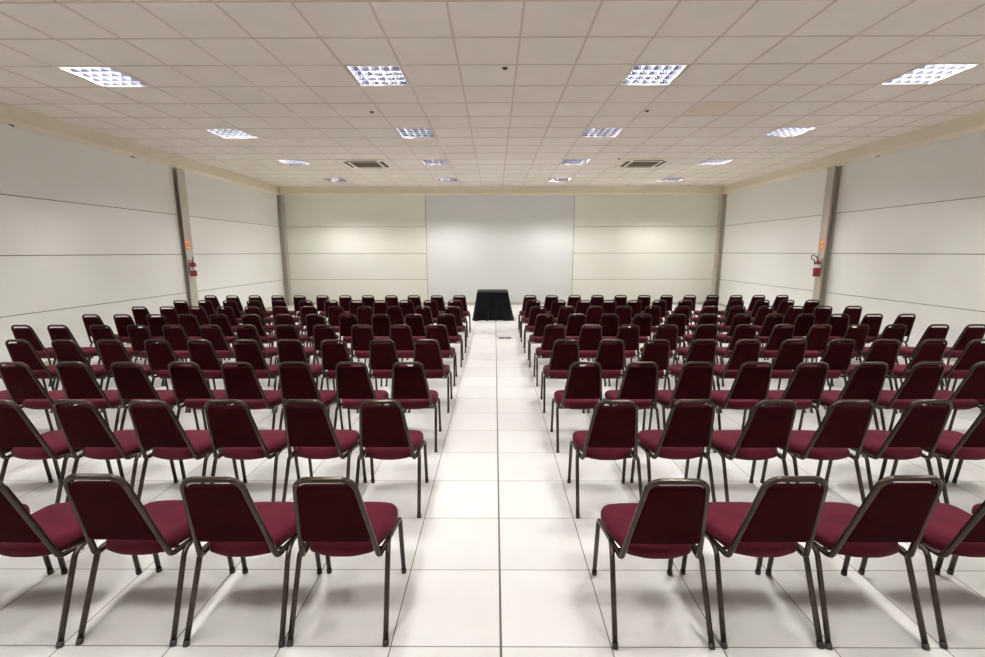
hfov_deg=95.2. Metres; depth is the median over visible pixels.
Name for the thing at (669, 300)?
banquet chair
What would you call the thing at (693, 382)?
banquet chair
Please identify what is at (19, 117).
trim
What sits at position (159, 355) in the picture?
banquet chair
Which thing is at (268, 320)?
banquet chair
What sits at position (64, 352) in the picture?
banquet chair
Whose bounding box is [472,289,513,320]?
tablecloth
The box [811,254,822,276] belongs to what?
fire extinguisher
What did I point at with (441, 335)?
banquet chair
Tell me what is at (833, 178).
wall column
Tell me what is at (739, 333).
banquet chair
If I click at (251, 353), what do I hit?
banquet chair
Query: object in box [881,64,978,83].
ceiling light
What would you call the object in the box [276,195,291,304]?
wall column
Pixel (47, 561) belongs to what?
banquet chair
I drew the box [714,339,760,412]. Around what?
banquet chair
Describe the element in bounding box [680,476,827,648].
banquet chair
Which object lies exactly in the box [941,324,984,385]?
banquet chair
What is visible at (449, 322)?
banquet chair
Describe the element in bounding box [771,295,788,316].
banquet chair
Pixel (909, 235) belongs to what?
wall
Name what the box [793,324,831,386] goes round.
banquet chair
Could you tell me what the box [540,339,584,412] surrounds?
banquet chair
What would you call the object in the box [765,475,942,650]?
banquet chair
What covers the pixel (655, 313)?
banquet chair
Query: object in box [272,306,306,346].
banquet chair
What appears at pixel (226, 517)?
banquet chair
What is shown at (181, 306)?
banquet chair
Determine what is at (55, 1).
grid
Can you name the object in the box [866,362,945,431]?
banquet chair
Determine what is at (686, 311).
banquet chair
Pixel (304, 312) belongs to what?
banquet chair
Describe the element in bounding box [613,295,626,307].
banquet chair
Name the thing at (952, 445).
banquet chair
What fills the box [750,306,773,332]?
banquet chair
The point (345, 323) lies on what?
banquet chair
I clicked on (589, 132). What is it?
ceiling light
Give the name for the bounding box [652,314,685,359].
banquet chair
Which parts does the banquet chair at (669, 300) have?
backrest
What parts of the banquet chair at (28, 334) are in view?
backrest, frame, seat, leg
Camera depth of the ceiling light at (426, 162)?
11.05 m
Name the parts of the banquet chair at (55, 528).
backrest, seat, frame, leg, leg, leg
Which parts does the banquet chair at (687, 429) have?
leg, leg, seat, frame, leg, backrest, leg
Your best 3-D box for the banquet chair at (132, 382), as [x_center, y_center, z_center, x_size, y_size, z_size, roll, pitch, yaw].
[-3.210,0.673,4.260,0.474,0.862,0.543,0,10,1]
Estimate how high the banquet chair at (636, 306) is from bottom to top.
0.862 m
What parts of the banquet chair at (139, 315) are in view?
backrest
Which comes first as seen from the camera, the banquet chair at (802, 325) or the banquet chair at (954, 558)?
the banquet chair at (954, 558)
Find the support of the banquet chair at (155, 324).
on the floor
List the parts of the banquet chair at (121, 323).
frame, backrest, seat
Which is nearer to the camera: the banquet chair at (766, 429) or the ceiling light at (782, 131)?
the banquet chair at (766, 429)
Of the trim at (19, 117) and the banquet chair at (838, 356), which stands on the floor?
the banquet chair at (838, 356)
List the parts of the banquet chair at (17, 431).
leg, backrest, frame, seat, leg, leg, leg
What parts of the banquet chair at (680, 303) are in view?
frame, backrest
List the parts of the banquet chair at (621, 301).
backrest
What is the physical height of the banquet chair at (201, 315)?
0.862 m
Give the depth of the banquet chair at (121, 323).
7.04 m
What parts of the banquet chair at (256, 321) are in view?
backrest, seat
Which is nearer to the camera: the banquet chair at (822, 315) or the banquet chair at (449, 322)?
the banquet chair at (449, 322)
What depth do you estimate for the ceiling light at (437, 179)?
13.58 m
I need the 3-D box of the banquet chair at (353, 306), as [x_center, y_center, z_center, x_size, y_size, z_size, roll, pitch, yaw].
[-2.725,-0.185,9.302,0.474,0.862,0.544,0,10,-1]
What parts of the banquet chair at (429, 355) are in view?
backrest, frame, seat, leg, leg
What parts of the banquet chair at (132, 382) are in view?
leg, backrest, frame, seat, leg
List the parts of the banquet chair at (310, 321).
backrest, frame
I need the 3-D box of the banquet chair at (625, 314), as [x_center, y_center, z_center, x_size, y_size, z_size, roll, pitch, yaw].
[2.324,-0.016,8.265,0.473,0.862,0.544,0,10,0]
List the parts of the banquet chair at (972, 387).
seat, frame, backrest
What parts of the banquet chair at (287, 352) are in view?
backrest, frame, seat, leg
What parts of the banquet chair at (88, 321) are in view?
backrest, frame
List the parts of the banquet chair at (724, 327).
seat, frame, backrest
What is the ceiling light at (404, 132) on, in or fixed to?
attached to the ceiling
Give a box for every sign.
[185,240,190,248]
[819,239,824,248]
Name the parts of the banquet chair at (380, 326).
frame, backrest, seat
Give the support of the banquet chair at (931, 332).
on the floor
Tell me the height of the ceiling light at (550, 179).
0.129 m
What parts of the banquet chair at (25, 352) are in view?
backrest, frame, seat, leg, leg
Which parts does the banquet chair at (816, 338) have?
seat, frame, backrest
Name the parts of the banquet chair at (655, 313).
backrest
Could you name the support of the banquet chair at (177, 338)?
on the floor
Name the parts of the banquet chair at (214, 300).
backrest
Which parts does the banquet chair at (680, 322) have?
frame, backrest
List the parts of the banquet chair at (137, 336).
backrest, frame, seat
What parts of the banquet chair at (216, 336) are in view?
backrest, seat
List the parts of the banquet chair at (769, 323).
seat, frame, backrest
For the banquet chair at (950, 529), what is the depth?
2.13 m
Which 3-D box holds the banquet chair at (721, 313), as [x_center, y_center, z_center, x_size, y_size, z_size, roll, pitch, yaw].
[5.394,-0.359,10.261,0.473,0.862,0.544,0,10,1]
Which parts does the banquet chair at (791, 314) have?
backrest, frame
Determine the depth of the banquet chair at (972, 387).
4.03 m
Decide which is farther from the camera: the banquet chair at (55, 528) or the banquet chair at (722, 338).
the banquet chair at (722, 338)
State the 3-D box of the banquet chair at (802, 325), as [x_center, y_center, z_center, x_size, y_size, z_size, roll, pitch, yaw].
[4.842,0.154,7.249,0.474,0.862,0.544,0,10,1]
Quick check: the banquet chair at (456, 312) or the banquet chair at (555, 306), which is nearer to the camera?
the banquet chair at (456, 312)
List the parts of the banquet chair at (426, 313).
backrest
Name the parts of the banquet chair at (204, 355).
backrest, frame, seat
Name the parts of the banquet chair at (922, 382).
leg, leg, seat, frame, backrest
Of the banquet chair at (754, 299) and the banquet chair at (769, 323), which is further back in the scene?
the banquet chair at (754, 299)
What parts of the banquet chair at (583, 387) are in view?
leg, leg, seat, frame, backrest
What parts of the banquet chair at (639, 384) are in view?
seat, frame, backrest, leg, leg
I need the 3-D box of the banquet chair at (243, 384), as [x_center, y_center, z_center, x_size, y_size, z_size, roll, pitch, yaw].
[-2.235,0.674,4.249,0.473,0.862,0.543,0,10,1]
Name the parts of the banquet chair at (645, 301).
backrest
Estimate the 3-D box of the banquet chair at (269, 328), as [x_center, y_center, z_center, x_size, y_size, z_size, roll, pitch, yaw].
[-4.268,-0.013,8.301,0.473,0.862,0.544,0,10,0]
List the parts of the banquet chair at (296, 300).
backrest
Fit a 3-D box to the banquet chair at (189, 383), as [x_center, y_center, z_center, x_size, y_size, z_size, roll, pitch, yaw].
[-2.712,0.671,4.265,0.473,0.862,0.543,0,10,1]
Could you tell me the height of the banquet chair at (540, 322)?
0.862 m
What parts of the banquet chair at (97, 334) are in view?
backrest, frame, seat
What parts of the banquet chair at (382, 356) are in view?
frame, backrest, seat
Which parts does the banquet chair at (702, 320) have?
seat, frame, backrest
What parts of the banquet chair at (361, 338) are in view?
seat, backrest, frame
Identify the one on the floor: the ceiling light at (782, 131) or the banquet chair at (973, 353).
the banquet chair at (973, 353)
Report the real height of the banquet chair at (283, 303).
0.862 m
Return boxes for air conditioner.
[336,159,393,168]
[614,158,674,167]
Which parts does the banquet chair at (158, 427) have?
leg, backrest, frame, seat, leg, leg, leg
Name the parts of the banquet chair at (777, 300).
backrest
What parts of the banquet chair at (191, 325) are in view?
frame, backrest, seat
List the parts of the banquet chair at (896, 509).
leg, leg, leg, seat, frame, backrest, leg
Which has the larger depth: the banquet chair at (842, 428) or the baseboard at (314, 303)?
the baseboard at (314, 303)
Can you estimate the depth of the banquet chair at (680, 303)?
8.97 m
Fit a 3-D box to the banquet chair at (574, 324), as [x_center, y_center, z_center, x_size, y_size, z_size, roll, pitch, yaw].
[1.309,0.155,7.270,0.473,0.862,0.544,0,10,0]
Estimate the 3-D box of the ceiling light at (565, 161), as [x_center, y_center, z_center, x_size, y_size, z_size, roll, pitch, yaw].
[2.002,-4.098,10.888,0.629,0.129,0.629,0,10,0]
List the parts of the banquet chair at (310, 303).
frame, backrest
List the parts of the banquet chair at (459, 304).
backrest, frame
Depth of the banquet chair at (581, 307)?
9.00 m
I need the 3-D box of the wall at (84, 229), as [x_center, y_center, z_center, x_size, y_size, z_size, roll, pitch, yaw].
[-7.251,-1.250,6.060,0.200,4.050,18.700,0,10,0]
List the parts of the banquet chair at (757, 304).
backrest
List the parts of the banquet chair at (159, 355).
backrest, frame, seat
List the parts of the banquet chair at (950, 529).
leg, leg, leg, frame, seat, backrest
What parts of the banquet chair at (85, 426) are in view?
leg, backrest, frame, seat, leg, leg, leg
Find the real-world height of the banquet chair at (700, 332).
0.862 m
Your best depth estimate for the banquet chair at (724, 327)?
8.01 m
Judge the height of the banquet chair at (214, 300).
0.862 m
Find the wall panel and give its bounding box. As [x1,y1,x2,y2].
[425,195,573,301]
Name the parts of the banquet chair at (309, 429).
leg, leg, backrest, frame, seat, leg, leg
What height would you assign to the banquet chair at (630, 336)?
0.862 m
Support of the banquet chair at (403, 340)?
on the floor
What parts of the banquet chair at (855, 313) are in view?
frame, backrest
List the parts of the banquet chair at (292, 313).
backrest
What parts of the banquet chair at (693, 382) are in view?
leg, leg, seat, frame, backrest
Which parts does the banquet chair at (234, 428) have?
leg, backrest, leg, frame, seat, leg, leg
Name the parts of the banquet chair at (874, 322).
seat, frame, backrest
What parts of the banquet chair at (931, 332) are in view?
leg, seat, frame, backrest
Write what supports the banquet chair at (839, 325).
on the floor
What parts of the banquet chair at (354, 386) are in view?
leg, leg, backrest, frame, seat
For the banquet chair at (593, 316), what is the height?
0.862 m
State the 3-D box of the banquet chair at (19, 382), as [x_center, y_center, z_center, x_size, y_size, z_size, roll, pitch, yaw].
[-4.206,0.674,4.262,0.473,0.862,0.543,0,10,1]
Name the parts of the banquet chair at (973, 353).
leg, seat, backrest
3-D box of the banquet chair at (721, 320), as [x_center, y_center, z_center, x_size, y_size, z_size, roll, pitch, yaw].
[4.860,-0.188,9.256,0.474,0.862,0.544,0,10,-1]
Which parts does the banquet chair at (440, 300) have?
backrest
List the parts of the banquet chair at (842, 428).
leg, leg, seat, leg, frame, backrest, leg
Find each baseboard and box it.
[44,303,286,364]
[292,302,703,304]
[718,303,957,361]
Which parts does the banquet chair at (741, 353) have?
leg, seat, frame, backrest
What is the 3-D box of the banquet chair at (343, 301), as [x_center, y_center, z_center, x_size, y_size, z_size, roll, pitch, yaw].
[-3.267,-0.356,10.308,0.473,0.862,0.544,0,10,1]
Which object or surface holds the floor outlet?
on the floor
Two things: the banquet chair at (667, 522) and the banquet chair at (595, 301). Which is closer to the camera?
the banquet chair at (667, 522)
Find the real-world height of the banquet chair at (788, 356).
0.862 m
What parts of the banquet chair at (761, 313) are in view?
backrest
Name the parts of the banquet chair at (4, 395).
seat, leg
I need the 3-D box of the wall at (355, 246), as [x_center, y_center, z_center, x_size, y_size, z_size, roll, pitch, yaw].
[0.293,-2.839,15.340,15.200,4.050,0.200,0,10,0]
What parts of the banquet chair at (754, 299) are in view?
backrest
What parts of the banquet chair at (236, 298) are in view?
backrest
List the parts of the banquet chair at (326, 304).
backrest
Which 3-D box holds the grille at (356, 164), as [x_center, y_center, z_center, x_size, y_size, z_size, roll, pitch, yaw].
[-3.099,-4.038,11.074,0.659,0.017,0.659,0,10,0]
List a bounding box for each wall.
[0,123,284,365]
[284,195,718,301]
[719,130,984,346]
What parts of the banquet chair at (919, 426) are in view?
leg, leg, leg, seat, frame, backrest, leg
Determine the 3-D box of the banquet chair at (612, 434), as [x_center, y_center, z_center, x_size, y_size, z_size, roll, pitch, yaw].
[0.811,0.843,3.229,0.474,0.862,0.543,0,10,1]
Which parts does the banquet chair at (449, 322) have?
backrest, frame, seat, leg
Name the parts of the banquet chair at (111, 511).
leg, backrest, frame, seat, leg, leg, leg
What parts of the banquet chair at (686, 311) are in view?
frame, backrest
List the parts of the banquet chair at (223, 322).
backrest, frame, seat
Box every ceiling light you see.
[58,67,149,86]
[205,129,257,137]
[278,160,313,164]
[321,178,348,181]
[346,66,408,85]
[396,128,435,137]
[421,160,449,164]
[436,178,457,181]
[548,178,570,180]
[561,159,590,163]
[581,128,622,136]
[620,65,687,84]
[659,178,684,180]
[698,159,733,163]
[760,127,815,136]
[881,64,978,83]
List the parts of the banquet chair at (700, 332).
seat, frame, backrest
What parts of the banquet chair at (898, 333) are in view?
seat, frame, backrest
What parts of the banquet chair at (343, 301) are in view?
backrest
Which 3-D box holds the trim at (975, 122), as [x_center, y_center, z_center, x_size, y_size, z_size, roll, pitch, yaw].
[7.604,-3.011,5.690,0.085,0.289,18.700,0,10,0]
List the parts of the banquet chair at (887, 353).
seat, frame, backrest, leg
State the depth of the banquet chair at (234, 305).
9.05 m
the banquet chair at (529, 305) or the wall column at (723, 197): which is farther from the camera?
the wall column at (723, 197)
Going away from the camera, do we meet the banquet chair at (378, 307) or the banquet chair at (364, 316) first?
the banquet chair at (364, 316)
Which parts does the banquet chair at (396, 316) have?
frame, backrest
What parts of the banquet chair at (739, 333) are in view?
leg, seat, frame, backrest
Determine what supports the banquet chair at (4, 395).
on the floor
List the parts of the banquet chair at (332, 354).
leg, backrest, frame, seat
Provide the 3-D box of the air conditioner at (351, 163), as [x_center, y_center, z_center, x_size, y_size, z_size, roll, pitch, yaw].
[-3.099,-4.044,11.073,1.122,0.034,1.122,0,10,0]
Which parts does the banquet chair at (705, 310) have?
seat, frame, backrest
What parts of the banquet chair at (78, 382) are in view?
backrest, frame, seat, leg, leg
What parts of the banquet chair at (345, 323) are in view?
seat, backrest, frame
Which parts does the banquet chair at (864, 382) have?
leg, seat, frame, backrest, leg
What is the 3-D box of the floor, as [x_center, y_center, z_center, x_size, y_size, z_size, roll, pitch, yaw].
[0.251,0.792,6.372,15.200,0.100,19.100,0,10,0]
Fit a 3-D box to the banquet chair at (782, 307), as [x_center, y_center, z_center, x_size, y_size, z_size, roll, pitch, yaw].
[5.859,-0.188,9.252,0.474,0.862,0.544,0,10,-1]
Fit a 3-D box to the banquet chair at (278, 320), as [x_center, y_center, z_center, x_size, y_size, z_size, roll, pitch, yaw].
[-3.229,0.158,7.285,0.473,0.862,0.544,0,10,1]
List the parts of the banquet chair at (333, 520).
leg, leg, backrest, frame, seat, leg, leg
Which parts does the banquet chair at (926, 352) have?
leg, seat, frame, backrest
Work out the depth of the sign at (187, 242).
10.36 m
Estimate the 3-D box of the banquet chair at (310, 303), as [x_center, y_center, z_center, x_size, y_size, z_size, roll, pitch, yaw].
[-3.731,-0.184,9.301,0.473,0.862,0.544,0,10,1]
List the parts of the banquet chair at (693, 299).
frame, backrest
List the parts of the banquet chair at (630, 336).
backrest, frame, seat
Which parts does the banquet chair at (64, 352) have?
backrest, seat, leg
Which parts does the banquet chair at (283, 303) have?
backrest, frame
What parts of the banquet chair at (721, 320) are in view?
backrest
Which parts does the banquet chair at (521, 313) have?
frame, backrest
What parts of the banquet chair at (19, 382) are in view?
backrest, frame, seat, leg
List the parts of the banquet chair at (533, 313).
leg, seat, frame, backrest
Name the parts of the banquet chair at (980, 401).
leg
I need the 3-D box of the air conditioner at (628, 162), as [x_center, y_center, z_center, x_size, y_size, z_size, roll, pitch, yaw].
[3.691,-4.050,11.060,1.122,0.034,1.122,0,10,0]
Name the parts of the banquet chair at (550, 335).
leg, leg, seat, frame, backrest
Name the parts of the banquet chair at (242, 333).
backrest, frame, seat, leg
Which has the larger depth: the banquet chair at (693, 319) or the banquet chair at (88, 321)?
the banquet chair at (693, 319)
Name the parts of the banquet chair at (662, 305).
backrest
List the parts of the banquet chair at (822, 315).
frame, backrest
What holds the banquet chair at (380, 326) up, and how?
on the floor
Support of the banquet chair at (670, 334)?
on the floor
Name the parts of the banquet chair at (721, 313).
seat, frame, backrest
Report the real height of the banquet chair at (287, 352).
0.862 m
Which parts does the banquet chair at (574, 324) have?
seat, backrest, frame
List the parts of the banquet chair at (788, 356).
seat, frame, backrest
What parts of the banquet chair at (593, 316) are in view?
backrest, frame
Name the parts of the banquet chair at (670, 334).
seat, backrest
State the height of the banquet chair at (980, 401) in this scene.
0.862 m
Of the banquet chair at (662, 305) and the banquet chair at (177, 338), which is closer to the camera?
the banquet chair at (177, 338)
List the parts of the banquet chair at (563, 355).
leg, leg, seat, frame, backrest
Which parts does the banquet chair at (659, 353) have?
seat, frame, backrest, leg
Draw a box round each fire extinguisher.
[189,257,197,275]
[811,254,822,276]
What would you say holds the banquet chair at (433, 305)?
on the floor
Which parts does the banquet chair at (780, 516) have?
leg, leg, seat, leg, frame, backrest, leg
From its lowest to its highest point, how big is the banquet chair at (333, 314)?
0.862 m
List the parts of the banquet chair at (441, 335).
backrest, frame, seat, leg, leg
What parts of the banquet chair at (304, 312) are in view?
frame, backrest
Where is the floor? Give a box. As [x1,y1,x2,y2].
[0,305,984,656]
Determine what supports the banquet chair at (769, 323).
on the floor
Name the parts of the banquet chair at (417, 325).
frame, backrest, seat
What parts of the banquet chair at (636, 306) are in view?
backrest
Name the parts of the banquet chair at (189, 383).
leg, backrest, frame, leg, seat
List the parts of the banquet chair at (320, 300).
backrest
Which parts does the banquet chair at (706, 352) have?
seat, frame, backrest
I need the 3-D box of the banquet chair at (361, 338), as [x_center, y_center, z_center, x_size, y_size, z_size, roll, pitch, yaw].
[-1.731,0.330,6.262,0.474,0.862,0.544,0,10,0]
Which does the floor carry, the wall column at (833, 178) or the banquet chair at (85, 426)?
the banquet chair at (85, 426)
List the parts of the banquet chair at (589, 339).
seat, frame, backrest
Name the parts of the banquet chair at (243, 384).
backrest, frame, seat, leg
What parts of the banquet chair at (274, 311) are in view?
backrest, frame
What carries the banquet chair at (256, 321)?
on the floor
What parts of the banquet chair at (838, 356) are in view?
seat, frame, backrest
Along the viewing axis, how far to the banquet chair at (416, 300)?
10.01 m
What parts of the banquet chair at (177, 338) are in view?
frame, backrest, seat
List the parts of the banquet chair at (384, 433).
leg, leg, backrest, frame, seat, leg, leg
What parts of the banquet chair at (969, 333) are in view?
seat, frame, backrest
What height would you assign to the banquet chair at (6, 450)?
0.862 m
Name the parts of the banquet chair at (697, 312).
frame, backrest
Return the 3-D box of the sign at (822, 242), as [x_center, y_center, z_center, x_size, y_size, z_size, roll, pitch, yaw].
[7.511,-1.923,10.258,0.006,0.210,0.170,0,10,0]
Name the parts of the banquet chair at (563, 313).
backrest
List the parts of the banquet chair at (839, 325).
seat, frame, backrest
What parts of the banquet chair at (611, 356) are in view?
seat, frame, backrest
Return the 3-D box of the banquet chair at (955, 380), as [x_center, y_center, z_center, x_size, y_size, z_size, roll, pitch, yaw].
[5.852,0.498,5.219,0.473,0.862,0.543,0,10,1]
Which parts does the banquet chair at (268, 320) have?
backrest, seat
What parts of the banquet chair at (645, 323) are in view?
frame, backrest, seat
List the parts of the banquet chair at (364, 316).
backrest, frame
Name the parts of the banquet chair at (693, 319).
frame, backrest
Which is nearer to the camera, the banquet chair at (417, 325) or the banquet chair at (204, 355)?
the banquet chair at (204, 355)
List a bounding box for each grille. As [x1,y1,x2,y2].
[350,162,381,166]
[626,162,658,166]
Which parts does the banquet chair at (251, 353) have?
backrest, frame, seat, leg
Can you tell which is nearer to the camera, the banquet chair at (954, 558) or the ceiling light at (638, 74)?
the banquet chair at (954, 558)
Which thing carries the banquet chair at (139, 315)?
on the floor
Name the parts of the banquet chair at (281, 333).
backrest, frame, seat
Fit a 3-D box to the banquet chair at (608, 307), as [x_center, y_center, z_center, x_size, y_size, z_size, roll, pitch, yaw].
[2.331,-0.188,9.276,0.474,0.862,0.544,0,10,0]
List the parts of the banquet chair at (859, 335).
seat, frame, backrest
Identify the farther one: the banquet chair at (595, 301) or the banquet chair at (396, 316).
the banquet chair at (595, 301)
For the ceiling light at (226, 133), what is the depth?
8.34 m
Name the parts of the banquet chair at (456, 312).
backrest, frame, seat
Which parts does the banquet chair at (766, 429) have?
leg, leg, seat, leg, frame, backrest, leg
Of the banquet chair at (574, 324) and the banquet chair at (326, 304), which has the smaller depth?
the banquet chair at (574, 324)
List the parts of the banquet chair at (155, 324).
frame, backrest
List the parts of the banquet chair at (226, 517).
leg, backrest, frame, leg, seat, leg, leg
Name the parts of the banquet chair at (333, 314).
backrest, frame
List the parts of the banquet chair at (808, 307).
frame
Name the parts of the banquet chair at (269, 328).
backrest, frame, seat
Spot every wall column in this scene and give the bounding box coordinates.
[172,168,198,308]
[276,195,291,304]
[711,194,726,296]
[812,165,841,307]
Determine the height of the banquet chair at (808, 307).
0.862 m
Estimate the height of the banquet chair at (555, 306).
0.862 m
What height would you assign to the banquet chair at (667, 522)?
0.862 m
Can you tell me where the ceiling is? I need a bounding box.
[0,0,984,185]
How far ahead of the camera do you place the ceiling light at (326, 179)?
13.59 m
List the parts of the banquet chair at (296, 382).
leg, backrest, frame, seat, leg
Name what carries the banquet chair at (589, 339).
on the floor
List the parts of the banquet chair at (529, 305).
frame, backrest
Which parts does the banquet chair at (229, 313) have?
backrest, frame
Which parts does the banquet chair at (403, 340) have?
frame, backrest, seat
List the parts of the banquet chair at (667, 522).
leg, leg, seat, frame, backrest, leg, leg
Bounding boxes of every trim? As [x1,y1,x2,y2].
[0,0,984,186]
[0,102,279,194]
[279,186,723,195]
[723,110,984,193]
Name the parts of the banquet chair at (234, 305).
backrest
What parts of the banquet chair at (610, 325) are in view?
frame, seat, backrest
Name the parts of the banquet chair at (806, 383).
seat, frame, backrest, leg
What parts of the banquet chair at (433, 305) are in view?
backrest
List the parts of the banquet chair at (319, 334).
backrest, frame, seat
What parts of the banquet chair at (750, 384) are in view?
leg, seat, frame, leg, backrest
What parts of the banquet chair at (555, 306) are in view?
backrest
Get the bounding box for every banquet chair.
[0,362,79,429]
[0,365,47,391]
[0,390,53,430]
[0,400,112,502]
[0,481,141,648]
[2,447,53,482]
[5,339,59,412]
[11,325,55,386]
[22,503,53,574]
[47,325,97,385]
[51,339,111,389]
[53,400,177,501]
[55,362,132,430]
[63,473,234,646]
[82,314,137,360]
[89,325,151,379]
[96,339,168,412]
[110,362,199,429]
[113,314,157,363]
[127,325,183,385]
[128,400,239,500]
[132,306,150,328]
[144,339,209,412]
[146,314,178,360]
[159,306,179,327]
[162,325,189,386]
[168,361,235,451]
[173,300,189,316]
[178,314,224,360]
[180,476,321,647]
[187,339,236,412]
[189,306,229,346]
[198,300,217,319]
[200,325,234,363]
[204,295,221,312]
[204,400,299,501]
[210,314,237,359]
[217,306,242,346]
[221,362,288,451]
[223,300,242,323]
[226,295,244,316]
[233,339,278,412]
[236,325,277,386]
[242,314,275,346]
[244,306,273,346]
[247,300,273,333]
[248,295,272,316]
[271,295,299,324]
[272,300,301,333]
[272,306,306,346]
[274,314,313,363]
[275,324,320,376]
[276,339,328,412]
[278,362,343,429]
[282,399,366,501]
[287,477,405,646]
[293,295,306,316]
[299,300,326,333]
[301,306,327,346]
[306,314,338,359]
[313,325,352,374]
[316,295,329,316]
[320,339,361,412]
[324,300,339,322]
[328,306,350,352]
[333,362,390,429]
[339,295,352,316]
[339,314,365,364]
[349,300,364,316]
[351,325,381,386]
[354,306,374,352]
[355,400,428,517]
[362,295,374,308]
[368,314,391,366]
[369,339,407,412]
[373,300,388,316]
[385,295,398,308]
[385,324,413,385]
[386,306,403,327]
[391,362,441,451]
[399,300,414,319]
[401,314,425,361]
[407,295,421,308]
[408,339,452,412]
[415,306,435,329]
[423,300,439,323]
[425,324,456,385]
[430,295,444,316]
[436,314,463,366]
[444,306,466,352]
[447,300,467,337]
[453,295,470,332]
[518,295,536,332]
[520,300,540,341]
[523,306,546,352]
[527,314,554,366]
[533,324,565,385]
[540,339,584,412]
[543,295,557,316]
[549,300,565,323]
[550,362,602,452]
[555,306,574,327]
[566,295,580,307]
[566,314,589,361]
[567,400,642,518]
[575,300,590,316]
[578,324,605,386]
[585,339,624,412]
[586,306,603,327]
[587,314,618,361]
[590,295,603,308]
[592,478,714,649]
[601,300,616,316]
[602,362,659,429]
[608,324,639,386]
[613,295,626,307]
[614,306,631,327]
[625,314,651,366]
[625,339,670,389]
[626,300,641,320]
[630,399,715,501]
[637,295,651,332]
[637,324,677,363]
[643,306,660,334]
[648,361,716,452]
[651,300,666,323]
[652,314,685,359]
[659,295,672,316]
[660,306,689,345]
[663,339,716,412]
[664,300,692,332]
[671,324,717,381]
[672,295,695,316]
[678,314,718,363]
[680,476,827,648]
[683,306,718,346]
[687,300,717,333]
[691,295,718,323]
[697,400,796,501]
[711,362,772,429]
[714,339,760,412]
[716,314,751,363]
[716,324,756,385]
[717,300,743,333]
[717,306,745,345]
[718,295,742,332]
[745,295,764,315]
[745,300,769,323]
[748,362,828,451]
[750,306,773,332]
[755,314,783,359]
[758,324,794,363]
[758,339,806,412]
[760,400,874,501]
[762,306,803,346]
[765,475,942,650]
[767,314,814,361]
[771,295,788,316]
[774,300,793,316]
[787,339,854,412]
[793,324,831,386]
[798,362,888,429]
[802,300,819,316]
[803,306,832,336]
[811,324,869,386]
[815,314,849,361]
[824,306,861,327]
[825,399,952,502]
[828,339,900,413]
[840,314,882,363]
[843,324,906,383]
[858,314,915,361]
[858,500,984,648]
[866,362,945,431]
[887,339,947,412]
[890,407,984,503]
[899,324,948,385]
[900,361,984,416]
[940,339,984,389]
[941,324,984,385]
[946,503,981,574]
[948,399,984,430]
[951,379,957,391]
[952,459,963,483]
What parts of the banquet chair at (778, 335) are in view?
seat, backrest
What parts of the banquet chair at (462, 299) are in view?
backrest, frame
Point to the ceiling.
(844, 17)
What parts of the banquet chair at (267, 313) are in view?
backrest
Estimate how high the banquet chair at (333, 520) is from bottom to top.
0.862 m
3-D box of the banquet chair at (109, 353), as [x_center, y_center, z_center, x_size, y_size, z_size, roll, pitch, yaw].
[-4.234,0.501,5.281,0.473,0.862,0.543,0,10,-1]
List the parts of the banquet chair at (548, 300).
backrest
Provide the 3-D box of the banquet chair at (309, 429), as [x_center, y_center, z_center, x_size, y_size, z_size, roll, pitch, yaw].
[-1.227,0.842,3.249,0.474,0.862,0.543,0,10,1]
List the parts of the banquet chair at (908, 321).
frame, backrest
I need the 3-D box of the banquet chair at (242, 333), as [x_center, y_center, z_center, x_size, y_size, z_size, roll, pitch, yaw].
[-3.262,0.331,6.271,0.473,0.862,0.544,0,10,1]
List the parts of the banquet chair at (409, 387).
backrest, frame, seat, leg, leg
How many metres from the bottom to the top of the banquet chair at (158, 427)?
0.862 m
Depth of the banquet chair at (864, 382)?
4.00 m
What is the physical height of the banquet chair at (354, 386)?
0.862 m
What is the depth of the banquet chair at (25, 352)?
5.05 m
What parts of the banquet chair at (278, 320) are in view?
backrest, frame, seat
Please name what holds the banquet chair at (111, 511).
on the floor
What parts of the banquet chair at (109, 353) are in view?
leg, backrest, frame, seat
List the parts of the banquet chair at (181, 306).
frame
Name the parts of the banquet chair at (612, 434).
leg, leg, seat, frame, backrest, leg, leg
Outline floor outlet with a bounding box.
[498,337,512,338]
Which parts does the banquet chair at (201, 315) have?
frame, backrest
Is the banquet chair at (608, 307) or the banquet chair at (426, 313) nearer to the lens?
the banquet chair at (426, 313)
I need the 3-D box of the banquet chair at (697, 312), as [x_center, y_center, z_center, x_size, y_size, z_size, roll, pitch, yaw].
[4.879,-0.360,10.270,0.473,0.862,0.544,0,10,1]
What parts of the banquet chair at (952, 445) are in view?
leg, leg, leg, frame, seat, backrest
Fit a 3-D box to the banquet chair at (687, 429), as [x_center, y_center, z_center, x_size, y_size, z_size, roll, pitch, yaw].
[1.313,0.841,3.238,0.474,0.862,0.543,0,10,0]
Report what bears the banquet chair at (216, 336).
on the floor
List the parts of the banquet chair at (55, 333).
backrest, frame, seat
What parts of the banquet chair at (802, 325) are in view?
seat, backrest, frame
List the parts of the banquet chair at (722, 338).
seat, frame, backrest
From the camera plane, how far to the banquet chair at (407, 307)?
9.03 m
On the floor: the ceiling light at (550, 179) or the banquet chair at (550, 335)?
the banquet chair at (550, 335)
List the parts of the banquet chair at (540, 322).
leg, seat, frame, backrest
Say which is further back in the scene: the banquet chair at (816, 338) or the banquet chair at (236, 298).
the banquet chair at (236, 298)
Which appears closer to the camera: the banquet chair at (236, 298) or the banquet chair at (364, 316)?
the banquet chair at (364, 316)
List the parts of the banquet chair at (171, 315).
frame, backrest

